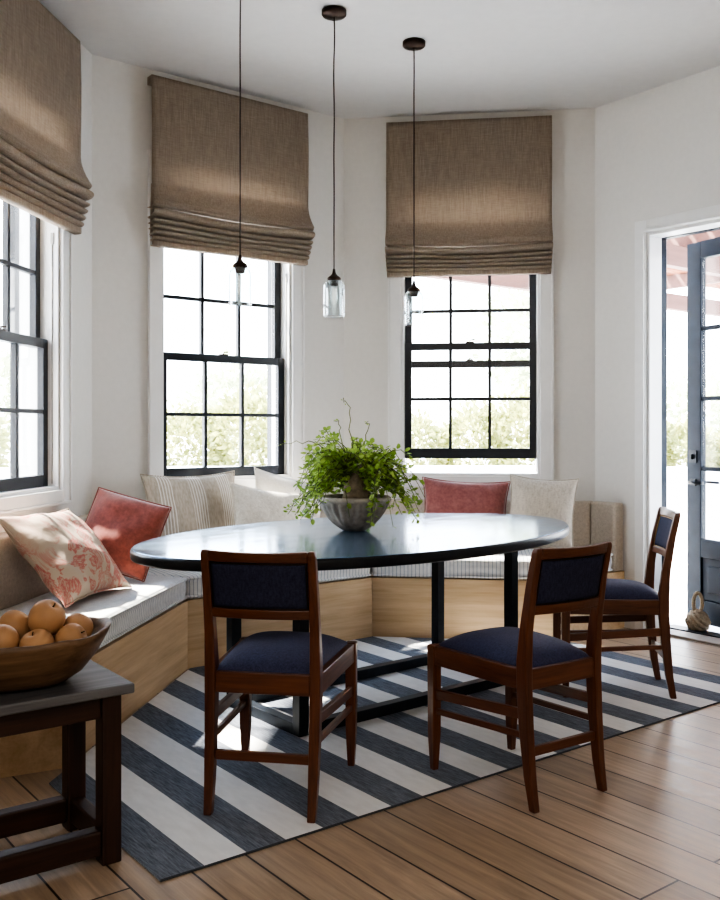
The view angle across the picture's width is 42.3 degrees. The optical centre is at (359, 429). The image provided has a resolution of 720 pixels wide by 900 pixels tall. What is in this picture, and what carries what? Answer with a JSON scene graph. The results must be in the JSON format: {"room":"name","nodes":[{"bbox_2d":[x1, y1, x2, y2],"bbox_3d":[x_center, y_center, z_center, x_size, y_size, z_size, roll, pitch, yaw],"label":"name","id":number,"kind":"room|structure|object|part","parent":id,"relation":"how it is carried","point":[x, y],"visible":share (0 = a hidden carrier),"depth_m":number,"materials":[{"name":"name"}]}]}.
{"room":"dining room","nodes":[
{"label":"dining room","id":0,"kind":"room"},
{"bbox_2d":[0,43,91,532],"bbox_3d":[-1.665,-0.450,4.063,0.200,3.340,2.083,0,0,7],"label":"wall","id":1,"kind":"structure","parent":0,"point":[81,503],"depth_m":4.88,"materials":[{"name":"white paint"}]},
{"bbox_2d":[0,201,71,514],"bbox_3d":[-1.667,-0.599,4.193,0.302,1.928,1.046,0,0,7],"label":"window","id":2,"kind":"structure","parent":1,"relation":"in","point":[29,262],"depth_m":4.60,"materials":[{"name":"white paint"}]},
{"bbox_3d":[-1.783,-0.598,4.208,0.068,1.865,0.980,0,0,7],"label":"frame","id":3,"kind":"part","parent":2,"relation":"part of","materials":[{"name":"black paint"}]},
{"bbox_3d":[-1.656,-0.934,4.191,0.036,1.058,0.844,0,0,7],"label":"sash","id":4,"kind":"part","parent":2,"relation":"part of","materials":[{"name":"black paint"}]},
{"bbox_3d":[-1.617,-0.080,4.186,0.036,0.734,0.844,0,0,7],"label":"sash","id":5,"kind":"part","parent":2,"relation":"part of","materials":[{"name":"black paint"}]},
{"bbox_2d":[0,0,93,234],"bbox_3d":[-1.487,-1.479,4.169,0.122,0.982,1.153,0,0,7],"label":"roman shade","id":6,"kind":"object","parent":1,"relation":"attached to","point":[42,174],"visible":1,"depth_m":4.26,"materials":[{"name":"fabric"}]},
{"bbox_2d":[92,54,343,502],"bbox_3d":[-0.834,-0.450,5.599,1.860,3.340,0.200,0,0,-38],"label":"wall","id":7,"kind":"structure","parent":0,"point":[121,94],"depth_m":5.14,"materials":[{"name":"white paint"}]},
{"bbox_2d":[148,149,304,487],"bbox_3d":[-0.849,-0.599,5.612,1.046,1.928,0.302,0,0,-38],"label":"window","id":8,"kind":"structure","parent":7,"relation":"in","point":[285,360],"depth_m":5.66,"materials":[{"name":"white paint"}]},
{"bbox_3d":[-0.842,-0.934,5.603,0.844,1.058,0.036,0,0,-38],"label":"sash","id":9,"kind":"part","parent":8,"relation":"part of","materials":[{"name":"black paint"}]},
{"bbox_3d":[-0.817,-0.080,5.571,0.844,0.734,0.036,0,0,-38],"label":"sash","id":10,"kind":"part","parent":8,"relation":"part of","materials":[{"name":"black paint"}]},
{"bbox_2d":[147,74,314,265],"bbox_3d":[-0.737,-1.496,5.468,1.075,0.947,0.122,0,0,-38],"label":"roman shade","id":11,"kind":"object","parent":8,"relation":"attached to","point":[194,207],"visible":0.98,"depth_m":5.42,"materials":[{"name":"fabric"}]},
{"bbox_3d":[-0.920,-0.598,5.704,0.980,1.865,0.068,0,0,-38],"label":"frame","id":12,"kind":"part","parent":8,"relation":"part of","materials":[{"name":"black paint"}]},
{"bbox_2d":[0,627,719,899],"bbox_3d":[0.000,1.250,1.420,8.398,0.100,9.238,0,0,0],"label":"floor","id":13,"kind":"structure","parent":0,"point":[654,832],"depth_m":2.71,"materials":[{"name":"brown wood"}]},
{"bbox_2d":[0,660,133,883],"bbox_3d":[-1.028,0.951,2.519,0.720,0.498,0.385,0,0,-37],"label":"side table","id":14,"kind":"object","parent":13,"relation":"on","point":[94,692],"visible":0.88,"depth_m":2.56,"materials":[{"name":"brown wood"}]},
{"bbox_2d":[0,617,111,692],"bbox_3d":[-0.984,0.622,2.561,0.580,0.160,0.370,0,0,-19],"label":"fruit bowl","id":15,"kind":"object","parent":14,"relation":"on","point":[51,664],"visible":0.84,"depth_m":2.46,"materials":[{"name":"brown wood"}]},
{"bbox_2d":[0,624,19,647],"bbox_3d":[-0.965,0.570,2.504,0.092,0.092,0.088,0,0,-13],"label":"fruit","id":16,"kind":"object","parent":15,"relation":"in","point":[9,637],"visible":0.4,"depth_m":2.48,"materials":[{"name":"orange food"}]},
{"bbox_2d":[0,610,30,639],"bbox_3d":[-0.973,0.555,2.622,0.093,0.097,0.097,0,0,17],"label":"fruit","id":17,"kind":"object","parent":15,"relation":"in","point":[16,619],"visible":0.52,"depth_m":2.59,"materials":[{"name":"orange food"}]},
{"bbox_2d":[19,629,54,646],"bbox_3d":[-0.872,0.583,2.510,0.090,0.088,0.090,0,0,15],"label":"fruit","id":18,"kind":"object","parent":15,"relation":"in","point":[36,637],"visible":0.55,"depth_m":2.48,"materials":[{"name":"orange food"}]},
{"bbox_2d":[28,599,65,634],"bbox_3d":[-0.874,0.524,2.593,0.103,0.101,0.102,0,0,20],"label":"fruit","id":19,"kind":"object","parent":15,"relation":"in","point":[49,615],"visible":0.87,"depth_m":2.56,"materials":[{"name":"orange food"}]},
{"bbox_2d":[55,623,86,641],"bbox_3d":[-0.795,0.576,2.562,0.086,0.086,0.087,0,0,-14],"label":"fruit","id":20,"kind":"object","parent":15,"relation":"in","point":[72,631],"visible":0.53,"depth_m":2.53,"materials":[{"name":"orange food"}]},
{"bbox_2d":[63,613,92,636],"bbox_3d":[-0.806,0.567,2.657,0.086,0.087,0.089,0,0,-18],"label":"fruit","id":21,"kind":"object","parent":15,"relation":"in","point":[83,620],"visible":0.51,"depth_m":2.64,"materials":[{"name":"orange food"}]},
{"bbox_3d":[-0.865,0.965,2.812,0.056,0.470,0.056,0,0,-37],"label":"leg","id":22,"kind":"part","parent":14,"relation":"part of","materials":[{"name":"brown wood"}]},
{"bbox_3d":[-0.701,0.965,2.591,0.056,0.470,0.056,0,0,-37],"label":"leg","id":23,"kind":"part","parent":14,"relation":"part of","materials":[{"name":"brown wood"}]},
{"bbox_2d":[0,499,623,777],"bbox_3d":[-0.487,0.822,4.818,4.276,0.757,1.527,0,0,-42],"label":"bench","id":24,"kind":"object","parent":13,"relation":"on","point":[154,653],"visible":0.28,"depth_m":5.20,"materials":[{"name":"brown wood"}]},
{"bbox_3d":[-1.500,0.649,4.152,0.094,0.413,1.681,0,0,7],"label":"backrest","id":25,"kind":"part","parent":24,"relation":"part of","materials":[{"name":"fabric"}]},
{"bbox_2d":[0,574,186,648],"bbox_3d":[-1.215,0.792,3.949,0.507,0.124,1.918,0,0,7],"label":"seat cushion","id":26,"kind":"object","parent":24,"relation":"on","point":[127,608],"visible":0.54,"depth_m":4.05,"materials":[{"name":"white fabric"}]},
{"bbox_2d":[0,508,131,607],"bbox_3d":[-1.274,0.538,4.045,0.328,0.387,0.657,0,0,10],"label":"throw pillow","id":27,"kind":"object","parent":26,"relation":"on","point":[70,559],"visible":1,"depth_m":3.88,"materials":[{"name":"fabric"}]},
{"bbox_2d":[85,487,171,581],"bbox_3d":[-1.168,0.506,4.546,0.428,0.446,0.245,0,0,22],"label":"throw pillow","id":28,"kind":"object","parent":26,"relation":"on","point":[120,521],"visible":0.65,"depth_m":4.49,"materials":[{"name":"fabric"}]},
{"bbox_3d":[-1.268,1.028,3.942,0.609,0.343,2.048,0,0,7],"label":"panel","id":29,"kind":"part","parent":24,"relation":"part of","materials":[{"name":"brown wood"}]},
{"bbox_2d":[147,567,202,598],"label":"seat cushion","id":30,"kind":"object","parent":24,"relation":"on","point":[194,588],"depth_m":4.72,"materials":[{"name":"grey fabric"}]},
{"bbox_2d":[140,470,234,567],"bbox_3d":[-0.906,0.478,5.111,0.604,0.491,0.206,0,0,-42],"label":"throw pillow","id":31,"kind":"object","parent":30,"relation":"on","point":[196,502],"visible":0.57,"depth_m":5.05,"materials":[{"name":"fabric"}]},
{"bbox_3d":[-0.583,1.028,5.276,1.688,0.343,0.609,0,0,-38],"label":"panel","id":32,"kind":"part","parent":24,"relation":"part of","materials":[{"name":"brown wood"}]},
{"bbox_3d":[-0.741,0.649,5.479,1.678,0.413,0.094,0,0,-38],"label":"backrest","id":33,"kind":"part","parent":24,"relation":"part of","materials":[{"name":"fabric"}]},
{"bbox_2d":[318,568,370,582],"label":"seat cushion","id":34,"kind":"object","parent":24,"relation":"on","point":[327,575],"depth_m":5.27,"materials":[{"name":"grey fabric"}]},
{"bbox_2d":[229,482,301,524],"bbox_3d":[-0.511,0.503,5.205,0.553,0.439,0.190,0,0,-39],"label":"throw pillow","id":35,"kind":"object","parent":34,"relation":"on","point":[251,505],"visible":0.53,"depth_m":5.14,"materials":[{"name":"beige fabric"}]},
{"bbox_2d":[254,467,319,518],"bbox_3d":[-0.425,0.473,5.518,0.578,0.510,0.169,0,0,-35],"label":"throw pillow","id":36,"kind":"object","parent":34,"relation":"on","point":[264,480],"visible":0.2,"depth_m":5.46,"materials":[{"name":"white fabric"}]},
{"bbox_2d":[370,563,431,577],"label":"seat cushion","id":37,"kind":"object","parent":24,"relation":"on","point":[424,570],"depth_m":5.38,"materials":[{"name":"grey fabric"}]},
{"bbox_2d":[444,554,503,578],"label":"seat cushion","id":38,"kind":"object","parent":24,"relation":"on","point":[489,567],"depth_m":5.33,"materials":[{"name":"grey fabric"}]},
{"bbox_2d":[422,477,509,513],"bbox_3d":[0.639,0.508,5.670,0.560,0.440,0.196,0,0,6],"label":"throw pillow","id":39,"kind":"object","parent":38,"relation":"on","point":[442,496],"visible":0.45,"depth_m":5.65,"materials":[{"name":"fabric"}]},
{"bbox_3d":[0.679,0.649,5.885,1.577,0.413,0.094,0,0,7],"label":"backrest","id":40,"kind":"part","parent":24,"relation":"part of","materials":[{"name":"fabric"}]},
{"bbox_3d":[0.724,1.028,5.620,1.744,0.343,0.609,0,0,7],"label":"panel","id":41,"kind":"part","parent":24,"relation":"part of","materials":[{"name":"brown wood"}]},
{"bbox_2d":[518,549,532,579],"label":"seat cushion","id":42,"kind":"object","parent":24,"relation":"on","point":[524,556],"depth_m":5.29,"materials":[{"name":"grey fabric"}]},
{"bbox_2d":[510,474,578,547],"bbox_3d":[1.082,0.493,5.553,0.426,0.452,0.179,0,0,23],"label":"throw pillow","id":43,"kind":"object","parent":42,"relation":"on","point":[555,499],"visible":0.67,"depth_m":5.52,"materials":[{"name":"fabric"}]},
{"bbox_3d":[1.503,0.649,5.712,0.094,0.413,0.213,0,0,-38],"label":"backrest","id":44,"kind":"part","parent":24,"relation":"part of","materials":[{"name":"fabric"}]},
{"bbox_2d":[49,636,719,881],"bbox_3d":[0.088,1.197,4.167,3.050,0.007,1.948,0,0,-38],"label":"area rug","id":45,"kind":"object","parent":13,"relation":"on","point":[258,806],"visible":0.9,"depth_m":3.40,"materials":[{"name":"fabric"}]},
{"bbox_2d":[200,549,357,822],"bbox_3d":[-0.269,0.781,3.089,0.430,0.826,0.567,0,0,10],"label":"dining chair","id":46,"kind":"object","parent":45,"relation":"on","point":[240,585],"visible":1,"depth_m":2.89,"materials":[{"name":"red wood"}]},
{"bbox_3d":[-0.472,0.781,2.910,0.035,0.826,0.098,0,0,10],"label":"leg","id":47,"kind":"part","parent":46,"relation":"part of","materials":[{"name":"red wood"}]},
{"bbox_3d":[-0.444,0.789,3.162,0.025,0.066,0.408,0,0,6],"label":"rail","id":48,"kind":"part","parent":46,"relation":"part of","materials":[{"name":"red wood"}]},
{"bbox_3d":[-0.416,0.975,3.383,0.039,0.439,0.039,0,0,10],"label":"leg","id":49,"kind":"part","parent":46,"relation":"part of","materials":[{"name":"red wood"}]},
{"bbox_3d":[-0.314,0.386,2.835,0.314,0.036,0.050,0,0,10],"label":"rail","id":50,"kind":"part","parent":46,"relation":"part of","materials":[{"name":"red wood"}]},
{"bbox_3d":[-0.311,0.478,2.852,0.309,0.147,0.063,0,0,10],"label":"panel","id":51,"kind":"part","parent":46,"relation":"part of","materials":[{"name":"blue fabric"}]},
{"bbox_3d":[-0.307,0.567,2.872,0.314,0.030,0.046,0,0,10],"label":"rail","id":52,"kind":"part","parent":46,"relation":"part of","materials":[{"name":"red wood"}]},
{"bbox_3d":[-0.302,0.789,2.901,0.303,0.066,0.024,0,0,10],"label":"rail","id":53,"kind":"part","parent":46,"relation":"part of","materials":[{"name":"red wood"}]},
{"bbox_2d":[217,631,347,673],"bbox_3d":[-0.262,0.737,3.129,0.379,0.076,0.459,0,0,10],"label":"seat cushion","id":54,"kind":"object","parent":46,"relation":"on","point":[268,652],"depth_m":2.99,"materials":[{"name":"blue fabric"}]},
{"bbox_3d":[-0.140,0.781,2.851,0.035,0.826,0.098,0,0,10],"label":"leg","id":55,"kind":"part","parent":46,"relation":"part of","materials":[{"name":"red wood"}]},
{"bbox_3d":[-0.081,0.789,3.098,0.025,0.066,0.408,0,0,14],"label":"rail","id":56,"kind":"part","parent":46,"relation":"part of","materials":[{"name":"red wood"}]},
{"bbox_3d":[-0.031,0.975,3.315,0.039,0.439,0.039,0,0,10],"label":"leg","id":57,"kind":"part","parent":46,"relation":"part of","materials":[{"name":"red wood"}]},
{"bbox_2d":[130,513,568,736],"bbox_3d":[0.063,0.826,4.202,2.334,0.736,1.352,0,0,-43],"label":"oval dining table","id":58,"kind":"object","parent":45,"relation":"on","point":[438,538],"visible":0.7,"depth_m":3.96,"materials":[{"name":"black wood"}]},
{"bbox_3d":[-0.546,0.849,4.030,0.048,0.690,0.048,0,0,-39],"label":"leg","id":59,"kind":"part","parent":58,"relation":"part of","materials":[{"name":"black metal"}]},
{"bbox_3d":[-0.389,1.172,3.836,0.048,0.045,0.452,0,0,-39],"label":"floor rail","id":60,"kind":"part","parent":58,"relation":"part of","materials":[{"name":"black metal"}]},
{"bbox_3d":[-0.232,0.849,3.642,0.048,0.690,0.048,0,0,-39],"label":"leg","id":61,"kind":"part","parent":58,"relation":"part of","materials":[{"name":"black metal"}]},
{"bbox_3d":[-0.072,1.172,4.414,1.172,0.045,0.048,0,0,-39],"label":"floor rail","id":62,"kind":"part","parent":58,"relation":"part of","materials":[{"name":"black metal"}]},
{"bbox_2d":[278,398,424,530],"bbox_3d":[-0.045,0.154,4.239,0.642,0.606,0.599,0,0,-35],"label":"potted plant","id":63,"kind":"object","parent":58,"relation":"on","point":[358,473],"visible":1,"depth_m":4.15,"materials":[{"name":"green plant"}]},
{"bbox_2d":[318,494,390,530],"bbox_3d":[-0.026,0.379,4.240,0.336,0.156,0.336,0,0,0],"label":"stone bowl","id":64,"kind":"object","parent":58,"relation":"on","point":[334,506],"depth_m":4.13,"materials":[{"name":"grey stone"}]},
{"bbox_3d":[0.242,1.172,4.026,1.172,0.045,0.048,0,0,-39],"label":"floor rail","id":65,"kind":"part","parent":58,"relation":"part of","materials":[{"name":"black metal"}]},
{"bbox_3d":[0.402,0.849,4.798,0.048,0.690,0.048,0,0,-39],"label":"leg","id":66,"kind":"part","parent":58,"relation":"part of","materials":[{"name":"black metal"}]},
{"bbox_3d":[0.716,0.849,4.410,0.048,0.690,0.048,0,0,-39],"label":"leg","id":67,"kind":"part","parent":58,"relation":"part of","materials":[{"name":"black metal"}]},
{"bbox_2d":[427,541,611,813],"bbox_3d":[0.553,0.781,3.173,0.406,0.826,0.533,0,0,-34],"label":"dining chair","id":68,"kind":"object","parent":45,"relation":"on","point":[524,660],"visible":1,"depth_m":3.05,"materials":[{"name":"brown wood"}]},
{"bbox_3d":[0.261,0.975,3.276,0.037,0.439,0.036,0,0,-34],"label":"leg","id":69,"kind":"part","parent":68,"relation":"part of","materials":[{"name":"red wood"}]},
{"bbox_3d":[0.388,0.789,3.108,0.023,0.066,0.384,0,0,-38],"label":"rail","id":70,"kind":"part","parent":68,"relation":"part of","materials":[{"name":"red wood"}]},
{"bbox_3d":[0.567,0.975,3.482,0.037,0.439,0.036,0,0,-34],"label":"leg","id":71,"kind":"part","parent":68,"relation":"part of","materials":[{"name":"red wood"}]},
{"bbox_2d":[439,627,588,667],"bbox_3d":[0.532,0.737,3.204,0.357,0.076,0.432,0,0,-34],"label":"seat cushion","id":72,"kind":"object","parent":68,"relation":"on","point":[496,647],"depth_m":3.10,"materials":[{"name":"blue fabric"}]},
{"bbox_3d":[0.533,0.781,2.919,0.033,0.826,0.093,0,0,-34],"label":"leg","id":73,"kind":"part","parent":68,"relation":"part of","materials":[{"name":"red wood"}]},
{"bbox_3d":[0.654,0.789,3.024,0.285,0.066,0.023,0,0,-34],"label":"rail","id":74,"kind":"part","parent":68,"relation":"part of","materials":[{"name":"red wood"}]},
{"bbox_3d":[0.669,0.567,3.001,0.296,0.030,0.043,0,0,-34],"label":"rail","id":75,"kind":"part","parent":68,"relation":"part of","materials":[{"name":"red wood"}]},
{"bbox_3d":[0.680,0.478,2.985,0.291,0.147,0.060,0,0,-34],"label":"panel","id":76,"kind":"part","parent":68,"relation":"part of","materials":[{"name":"blue fabric"}]},
{"bbox_3d":[0.689,0.386,2.971,0.296,0.036,0.047,0,0,-34],"label":"rail","id":77,"kind":"part","parent":68,"relation":"part of","materials":[{"name":"red wood"}]},
{"bbox_3d":[0.796,0.781,3.096,0.033,0.826,0.093,0,0,-34],"label":"leg","id":78,"kind":"part","parent":68,"relation":"part of","materials":[{"name":"red wood"}]},
{"bbox_2d":[553,507,680,698],"bbox_3d":[1.192,0.781,4.320,0.544,0.826,0.414,0,0,6],"label":"dining chair","id":79,"kind":"object","parent":45,"relation":"on","point":[625,600],"visible":0.75,"depth_m":4.14,"materials":[{"name":"brown wood"}]},
{"bbox_3d":[0.959,0.975,4.534,0.037,0.439,0.038,0,0,6],"label":"leg","id":80,"kind":"part","parent":79,"relation":"part of","materials":[{"name":"red wood"}]},
{"bbox_3d":[0.920,0.975,4.160,0.037,0.439,0.038,0,0,6],"label":"leg","id":81,"kind":"part","parent":79,"relation":"part of","materials":[{"name":"red wood"}]},
{"bbox_3d":[1.134,0.789,4.148,0.392,0.066,0.024,0,0,2],"label":"rail","id":82,"kind":"part","parent":79,"relation":"part of","materials":[{"name":"red wood"}]},
{"bbox_2d":[605,578,657,599],"bbox_3d":[1.153,0.737,4.324,0.441,0.076,0.364,0,0,6],"label":"seat cushion","id":83,"kind":"object","parent":79,"relation":"on","point":[616,589],"depth_m":4.19,"materials":[{"name":"blue fabric"}]},
{"bbox_3d":[1.411,0.781,4.460,0.095,0.826,0.034,0,0,6],"label":"leg","id":84,"kind":"part","parent":79,"relation":"part of","materials":[{"name":"red wood"}]},
{"bbox_3d":[1.402,0.567,4.298,0.044,0.030,0.302,0,0,6],"label":"rail","id":85,"kind":"part","parent":79,"relation":"part of","materials":[{"name":"red wood"}]},
{"bbox_3d":[1.422,0.478,4.296,0.061,0.147,0.297,0,0,6],"label":"panel","id":86,"kind":"part","parent":79,"relation":"part of","materials":[{"name":"blue fabric"}]},
{"bbox_3d":[1.438,0.386,4.294,0.048,0.036,0.302,0,0,6],"label":"rail","id":87,"kind":"part","parent":79,"relation":"part of","materials":[{"name":"red wood"}]},
{"bbox_3d":[1.377,0.781,4.138,0.095,0.826,0.034,0,0,6],"label":"leg","id":88,"kind":"part","parent":79,"relation":"part of","materials":[{"name":"red wood"}]},
{"bbox_2d":[38,0,719,118],"bbox_3d":[0.000,-2.070,1.420,8.400,0.100,9.240,0,0,0],"label":"ceiling","id":89,"kind":"structure","parent":0,"point":[478,56],"depth_m":4.92,"materials":[{"name":"paint"}]},
{"bbox_2d":[229,0,251,307],"bbox_3d":[-0.531,-1.282,4.120,0.120,1.474,0.120,0,0,0],"label":"pendant lamp","id":90,"kind":"object","parent":89,"relation":"hanging from","point":[240,265],"visible":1,"depth_m":4.12,"materials":[{"name":"brown metal"}]},
{"bbox_3d":[-0.531,-1.376,4.120,0.007,1.232,0.007,0,0,0],"label":"cord","id":91,"kind":"part","parent":90,"relation":"part of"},
{"bbox_2d":[322,5,346,317],"bbox_3d":[-0.125,-1.282,4.480,0.120,1.474,0.120,0,0,0],"label":"pendant lamp","id":92,"kind":"object","parent":89,"relation":"hanging from","point":[334,13],"visible":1,"depth_m":4.48,"materials":[{"name":"brown metal"}]},
{"bbox_3d":[-0.125,-0.633,4.480,0.102,0.176,0.102,0,0,0],"label":"lamp shade","id":93,"kind":"part","parent":92,"relation":"part of","materials":[{"name":"clear glass"}]},
{"bbox_3d":[-0.125,-1.376,4.480,0.010,1.232,0.009,0,0,0],"label":"cord","id":94,"kind":"part","parent":92,"relation":"part of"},
{"bbox_2d":[402,37,425,325],"bbox_3d":[0.281,-1.282,4.840,0.120,1.474,0.120,0,0,0],"label":"pendant lamp","id":95,"kind":"object","parent":89,"relation":"hanging from","point":[413,44],"visible":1,"depth_m":4.84,"materials":[{"name":"brown metal"}]},
{"bbox_3d":[0.281,-1.376,4.840,0.007,1.232,0.007,0,0,0],"label":"cord","id":96,"kind":"part","parent":95,"relation":"part of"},
{"bbox_2d":[344,108,594,501],"bbox_3d":[0.699,-0.450,6.036,1.758,3.340,0.200,0,0,7],"label":"wall","id":97,"kind":"structure","parent":0,"point":[573,130],"depth_m":5.87,"materials":[{"name":"white paint"}]},
{"bbox_2d":[388,181,553,487],"bbox_3d":[0.717,-0.599,6.053,1.046,1.928,0.302,0,0,7],"label":"window","id":98,"kind":"structure","parent":97,"relation":"in","point":[540,345],"depth_m":5.97,"materials":[{"name":"white paint"}]},
{"bbox_2d":[385,115,552,277],"bbox_3d":[0.683,-1.471,5.874,1.046,0.987,0.122,0,0,7],"label":"roman shade","id":99,"kind":"object","parent":98,"relation":"attached to","point":[483,186],"visible":0.94,"depth_m":5.86,"materials":[{"name":"fabric"}]},
{"bbox_3d":[0.715,-0.934,6.042,0.844,1.058,0.036,0,0,7],"label":"sash","id":100,"kind":"part","parent":98,"relation":"part of","materials":[{"name":"black paint"}]},
{"bbox_3d":[0.710,-0.189,6.002,0.844,0.746,0.036,0,0,7],"label":"sash","id":101,"kind":"part","parent":98,"relation":"part of","materials":[{"name":"black paint"}]},
{"bbox_2d":[595,66,719,628],"bbox_3d":[2.290,-0.450,4.936,0.200,3.340,2.582,0,0,-38],"label":"wall","id":102,"kind":"structure","parent":0,"point":[657,150],"depth_m":5.64,"materials":[{"name":"white paint"}]},
{"bbox_2d":[635,204,719,645],"bbox_3d":[2.168,-0.024,5.278,0.482,2.447,1.114,0,0,-38],"label":"door","id":103,"kind":"structure","parent":102,"relation":"in","point":[703,554],"depth_m":5.57,"materials":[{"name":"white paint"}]},
{"bbox_3d":[2.052,1.193,5.189,0.130,0.014,0.964,0,0,-38],"label":"sill","id":104,"kind":"part","parent":103,"relation":"part of","materials":[{"name":"white wood"}]},
{"bbox_3d":[2.079,0.320,5.657,0.149,0.040,0.139,0,0,-24],"label":"lever handle","id":105,"kind":"part","parent":103,"relation":"part of","materials":[{"name":"black metal"}]},
{"bbox_3d":[2.228,0.900,5.325,0.036,0.260,0.700,0,0,-24],"label":"raised panel","id":106,"kind":"part","parent":103,"relation":"part of","materials":[{"name":"blue paint"}]},
{"label":"outside","id":107,"kind":"structure","parent":0,"visible":0},
{"bbox_2d":[0,447,719,594],"bbox_3d":[0.000,1.405,28.000,90.000,0.190,84.000,0,0,0],"label":"ground","id":108,"kind":"structure","parent":107,"point":[678,578],"depth_m":11.23,"materials":[{"name":"stone"}]},
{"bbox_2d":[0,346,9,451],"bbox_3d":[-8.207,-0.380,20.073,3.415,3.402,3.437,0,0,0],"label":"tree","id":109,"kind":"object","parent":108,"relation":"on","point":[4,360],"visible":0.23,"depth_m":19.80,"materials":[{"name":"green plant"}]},
{"bbox_2d":[0,416,9,467],"bbox_3d":[-6.981,0.484,16.056,1.763,2.364,2.026,0,0,27],"label":"shrub","id":110,"kind":"object","parent":108,"relation":"on","point":[4,462],"visible":0.86,"depth_m":16.30,"materials":[{"name":"green plant"}]},
{"bbox_2d":[167,400,238,465],"bbox_3d":[-3.127,0.549,16.909,1.864,2.175,1.622,0,0,-9],"label":"shrub","id":111,"kind":"object","parent":108,"relation":"on","point":[177,427],"visible":0.26,"depth_m":16.55,"materials":[{"name":"green plant"}]},
{"bbox_2d":[167,348,266,464],"bbox_3d":[-2.639,-0.243,20.579,3.318,3.132,2.986,0,0,-43],"label":"tree","id":112,"kind":"object","parent":108,"relation":"on","point":[218,383],"visible":0.33,"depth_m":20.03,"materials":[{"name":"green plant"}]},
{"bbox_2d":[201,381,266,465],"bbox_3d":[-1.995,0.402,17.224,1.954,2.601,2.073,0,0,-16],"label":"shrub","id":113,"kind":"object","parent":108,"relation":"on","point":[257,404],"visible":0.34,"depth_m":16.61,"materials":[{"name":"green plant"}]},
{"bbox_2d":[0,465,719,513],"bbox_3d":[0.499,0.950,13.953,23.080,0.720,3.144,0,0,0],"label":"wall","id":114,"kind":"structure","parent":108,"relation":"on","point":[676,476],"depth_m":14.69,"materials":[{"name":"white paint"}]},
{"bbox_2d":[407,408,453,465],"bbox_3d":[0.970,0.598,17.284,1.742,2.033,1.516,0,0,-18],"label":"shrub","id":115,"kind":"object","parent":108,"relation":"on","point":[434,433],"visible":0.22,"depth_m":16.91,"materials":[{"name":"green plant"}]},
{"bbox_2d":[430,401,519,465],"bbox_3d":[2.149,0.525,17.235,1.625,2.246,1.842,0,0,-14],"label":"shrub","id":116,"kind":"object","parent":108,"relation":"on","point":[462,423],"visible":0.38,"depth_m":16.88,"materials":[{"name":"green plant"}]},
{"bbox_2d":[459,288,528,443],"bbox_3d":[3.772,-1.468,19.225,2.904,5.570,2.933,0,0,39],"label":"tree","id":117,"kind":"object","parent":108,"relation":"on","point":[515,301],"visible":0.23,"depth_m":19.03,"materials":[{"name":"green plant"}]},
{"bbox_2d":[481,380,534,464],"bbox_3d":[3.240,0.386,17.095,2.269,2.648,1.974,0,0,36],"label":"shrub","id":118,"kind":"object","parent":108,"relation":"on","point":[519,412],"visible":0.19,"depth_m":16.76,"materials":[{"name":"green plant"}]},
{"bbox_2d":[667,420,681,466],"bbox_3d":[4.868,0.484,16.716,2.026,2.364,1.763,0,0,-27],"label":"shrub","id":119,"kind":"object","parent":108,"relation":"on","point":[672,430],"visible":0.02,"depth_m":16.46,"materials":[{"name":"green plant"}]},
{"bbox_2d":[667,366,719,466],"bbox_3d":[7.627,-0.059,21.641,3.032,2.766,2.720,0,0,-43],"label":"tree","id":120,"kind":"object","parent":108,"relation":"on","point":[681,387],"visible":0.24,"depth_m":20.89,"materials":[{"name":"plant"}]},
{"bbox_2d":[667,416,719,466],"bbox_3d":[5.865,0.663,16.664,1.375,1.844,1.580,0,0,0],"label":"shrub","id":121,"kind":"object","parent":108,"relation":"on","point":[712,453],"visible":0.26,"depth_m":16.29,"materials":[{"name":"green plant"}]},
{"bbox_2d":[670,592,719,645],"bbox_3d":[5.826,1.261,7.726,8.794,0.098,2.900,0,0,-38],"label":"terrace","id":122,"kind":"object","parent":108,"relation":"on","point":[678,602],"depth_m":6.21,"materials":[{"name":"stone"}]},
{"bbox_2d":[423,230,719,316],"bbox_3d":[4.420,-0.292,8.734,7.550,2.985,4.770,0,0,-38],"label":"pergola","id":123,"kind":"object","parent":122,"relation":"on","point":[676,247],"visible":0.08,"depth_m":9.14,"materials":[{"name":"red wood"}]},
{"bbox_2d":[685,591,710,630],"bbox_3d":[2.005,1.083,5.520,0.148,0.253,0.145,0,0,0],"label":"door stop","id":124,"kind":"object","parent":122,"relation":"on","point":[696,619],"visible":0.96,"depth_m":5.48,"materials":[{"name":"fabric"}]},
{"bbox_2d":[709,429,719,466],"bbox_3d":[6.934,0.614,16.393,1.702,1.986,1.481,0,0,27],"label":"shrub","id":125,"kind":"object","parent":108,"relation":"on","point":[716,433],"visible":0.34,"depth_m":16.50,"materials":[{"name":"green plant"}]}
]}

